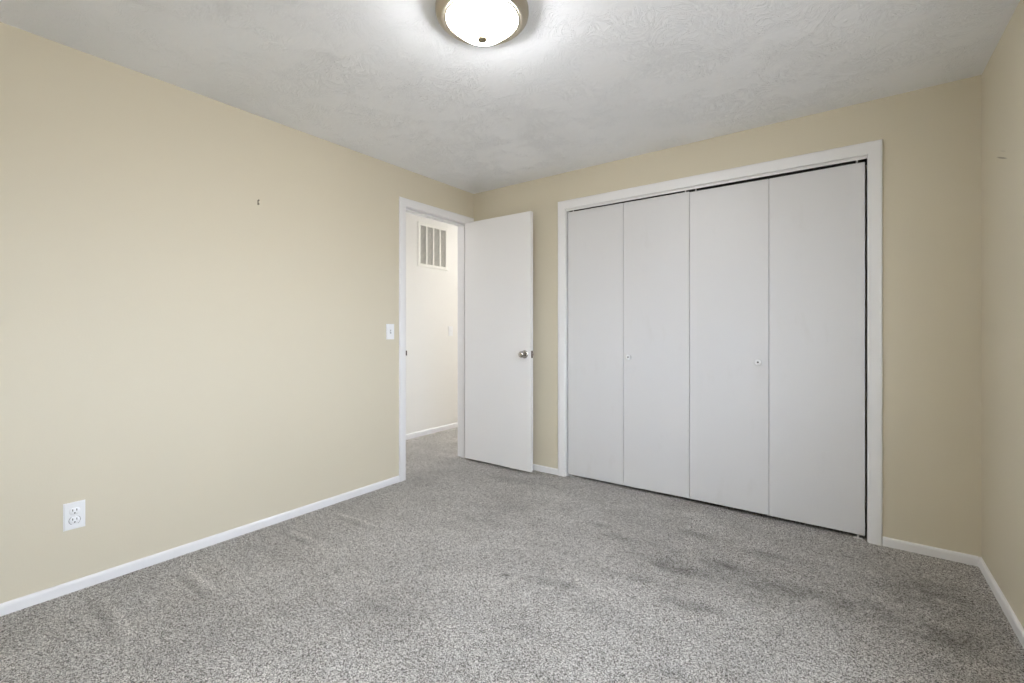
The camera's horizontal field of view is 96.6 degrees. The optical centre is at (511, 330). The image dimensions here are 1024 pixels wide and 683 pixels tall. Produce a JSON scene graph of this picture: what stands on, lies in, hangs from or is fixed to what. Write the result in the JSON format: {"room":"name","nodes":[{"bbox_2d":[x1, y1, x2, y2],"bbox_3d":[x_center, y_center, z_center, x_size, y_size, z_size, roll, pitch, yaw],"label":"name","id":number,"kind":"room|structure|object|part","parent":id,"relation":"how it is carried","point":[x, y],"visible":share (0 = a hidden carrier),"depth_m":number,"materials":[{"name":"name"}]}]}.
{"room":"empty bedroom","nodes":[
{"label":"empty bedroom","id":0,"kind":"room"},
{"bbox_2d":[0,22,473,603],"bbox_3d":[-0.566,-0.048,3.865,0.115,2.340,7.250,0,0,36],"label":"wall","id":1,"kind":"structure","parent":0,"point":[185,358],"depth_m":2.25,"materials":[{"name":"beige paint"}]},
{"bbox_2d":[63,500,84,531],"bbox_3d":[-1.887,0.797,1.969,0.009,0.116,0.070,0,0,36],"label":"wall outlet","id":2,"kind":"object","parent":1,"relation":"attached to","point":[73,512],"visible":1,"depth_m":1.97,"materials":[{"name":"white plastic"}]},
{"bbox_2d":[69,507,79,514],"bbox_3d":[-1.885,0.778,1.967,0.003,0.028,0.034,0,0,36],"label":"receptacle","id":3,"kind":"object","parent":2,"relation":"attached to","point":[72,510],"depth_m":1.97,"materials":[{"name":"white plastic"}]},
{"bbox_2d":[69,516,80,524],"bbox_3d":[-1.885,0.817,1.968,0.001,0.031,0.038,0,0,36],"label":"receptacle","id":4,"kind":"object","parent":2,"relation":"attached to","point":[73,520],"depth_m":1.97,"materials":[{"name":"white plastic"}]},
{"bbox_2d":[0,476,399,616],"bbox_3d":[-1.722,1.100,2.191,0.012,0.048,2.982,0,0,36],"label":"baseboard","id":5,"kind":"structure","parent":1,"relation":"attached to","point":[50,593],"depth_m":2.24,"materials":[{"name":"white wood"}]},
{"bbox_2d":[386,324,393,338],"bbox_3d":[-0.882,0.007,3.325,0.017,0.112,0.070,0,0,36],"label":"light switch","id":6,"kind":"object","parent":1,"relation":"attached to","point":[389,327],"visible":1,"depth_m":3.32,"materials":[{"name":"white plastic"}]},
{"bbox_2d":[399,196,473,481],"bbox_3d":[-0.643,0.063,3.764,0.154,2.119,0.830,0,0,36],"label":"trim","id":7,"kind":"structure","parent":1,"relation":"attached to","point":[405,205],"depth_m":3.43,"materials":[{"name":"white wood"}]},
{"bbox_2d":[465,211,532,471],"bbox_3d":[-0.118,0.085,3.767,0.702,2.035,0.157,0,0,36],"label":"door","id":8,"kind":"structure","parent":7,"relation":"attached to","point":[498,250],"depth_m":3.74,"materials":[{"name":"white paint"}]},
{"bbox_3d":[0.079,0.185,3.558,0.053,0.053,0.054,0,0,36],"label":"knob","id":9,"kind":"part","parent":8,"relation":"part of","materials":[{"name":"silver metal"}]},
{"bbox_2d":[406,213,457,433],"bbox_3d":[-0.828,-0.048,5.146,0.100,2.340,5.700,0,0,36],"label":"wall","id":10,"kind":"structure","parent":0,"point":[431,294],"depth_m":4.98,"materials":[{"name":"beige paint"}]},
{"bbox_2d":[406,422,457,439],"bbox_3d":[-0.783,1.096,5.112,0.012,0.057,5.500,0,0,36],"label":"baseboard","id":11,"kind":"structure","parent":10,"relation":"attached to","point":[453,425],"depth_m":4.97,"materials":[{"name":"white wood"}]},
{"bbox_2d":[418,221,447,270],"bbox_3d":[-0.862,-0.921,5.007,0.010,0.478,0.446,0,0,36],"label":"air vent","id":12,"kind":"object","parent":10,"relation":"in","point":[432,239],"visible":1,"depth_m":5.00,"materials":[{"name":"white metal"}]},
{"bbox_2d":[448,326,452,335],"bbox_3d":[-0.698,0.004,5.223,0.017,0.112,0.070,0,0,36],"label":"light switch","id":13,"kind":"object","parent":10,"relation":"attached to","point":[450,328],"visible":1,"depth_m":5.22,"materials":[{"name":"white plastic"}]},
{"bbox_2d":[0,0,1019,193],"bbox_3d":[0.018,-1.268,1.834,3.466,0.100,4.674,0,0,36],"label":"ceiling","id":14,"kind":"structure","parent":0,"point":[584,83],"depth_m":2.06,"materials":[{"name":"white paint"}]},
{"bbox_2d":[435,0,528,45],"bbox_3d":[-0.113,-1.159,1.737,0.353,0.118,0.353,0,0,36],"label":"ceiling lamp","id":15,"kind":"object","parent":14,"relation":"attached to","point":[472,22],"visible":1,"depth_m":1.69,"materials":[{"name":"white glass"}]},
{"bbox_2d":[0,427,1023,682],"bbox_3d":[0.425,1.162,3.197,4.429,0.080,7.350,0,0,36],"label":"floor","id":16,"kind":"structure","parent":0,"point":[459,569],"depth_m":1.89,"materials":[{"name":"grey carpet"}]},
{"bbox_2d":[474,75,981,556],"bbox_3d":[0.980,-0.048,3.169,3.201,2.340,0.115,0,0,36],"label":"wall","id":17,"kind":"structure","parent":0,"point":[931,136],"depth_m":2.33,"materials":[{"name":"beige paint"}]},
{"bbox_2d":[533,464,557,474],"bbox_3d":[0.014,1.100,3.802,0.854,0.048,0.012,0,0,36],"label":"baseboard","id":18,"kind":"structure","parent":17,"relation":"attached to","point":[536,467],"depth_m":3.61,"materials":[{"name":"white wood"}]},
{"bbox_2d":[568,191,689,497],"bbox_3d":[0.793,0.098,3.249,0.902,2.048,0.062,0,0,36],"label":"door","id":19,"kind":"structure","parent":17,"relation":"in","point":[629,262],"depth_m":3.21,"materials":[{"name":"white paint"}]},
{"bbox_3d":[0.620,0.096,3.396,0.449,2.016,0.030,0,0,36],"label":"panel","id":20,"kind":"part","parent":19,"relation":"part of","materials":[{"name":"white paint"}]},
{"bbox_3d":[0.984,0.095,3.128,0.451,2.011,0.030,0,0,36],"label":"panel","id":21,"kind":"part","parent":19,"relation":"part of","materials":[{"name":"white paint"}]},
{"bbox_2d":[558,139,882,545],"bbox_3d":[1.180,0.061,3.012,1.960,2.122,0.131,0,0,36],"label":"trim","id":22,"kind":"structure","parent":17,"relation":"attached to","point":[871,153],"depth_m":2.50,"materials":[{"name":"white wood"}]},
{"bbox_2d":[690,160,864,539],"bbox_3d":[1.523,0.098,2.710,0.906,2.048,0.062,0,0,36],"label":"door","id":23,"kind":"structure","parent":17,"relation":"in","point":[777,265],"depth_m":2.67,"materials":[{"name":"white paint"}]},
{"bbox_3d":[1.351,0.096,2.857,0.453,2.001,0.030,0,0,36],"label":"panel","id":24,"kind":"part","parent":23,"relation":"part of","materials":[{"name":"white paint"}]},
{"bbox_3d":[1.473,0.188,2.730,0.038,0.038,0.031,0,0,36],"label":"knob","id":25,"kind":"part","parent":23,"relation":"part of","materials":[{"name":"white plastic"}]},
{"bbox_3d":[1.716,0.097,2.588,0.450,2.003,0.030,0,0,36],"label":"panel","id":26,"kind":"part","parent":23,"relation":"part of","materials":[{"name":"white paint"}]},
{"bbox_2d":[883,536,978,566],"bbox_3d":[2.079,1.100,2.280,0.356,0.048,0.012,0,0,36],"label":"baseboard","id":27,"kind":"structure","parent":17,"relation":"attached to","point":[931,551],"depth_m":2.27,"materials":[{"name":"white wood"}]},
{"bbox_2d":[865,165,866,501],"bbox_3d":[1.410,-0.048,3.318,2.329,2.340,0.635,0,0,36],"label":"wall","id":28,"kind":"structure","parent":0,"point":[865,165],"depth_m":2.98,"materials":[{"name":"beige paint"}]},
{"bbox_2d":[982,0,1023,627],"bbox_3d":[1.164,-0.048,0.595,0.150,2.340,4.040,0,0,36],"label":"wall","id":29,"kind":"structure","parent":0,"point":[1003,74],"depth_m":1.86,"materials":[{"name":"beige paint"}]},
{"bbox_2d":[979,557,1023,647],"bbox_3d":[1.095,1.100,0.637,0.012,0.048,3.824,0,0,36],"label":"baseboard","id":30,"kind":"structure","parent":29,"relation":"attached to","point":[1005,606],"depth_m":1.83,"materials":[{"name":"white wood"}]}
]}

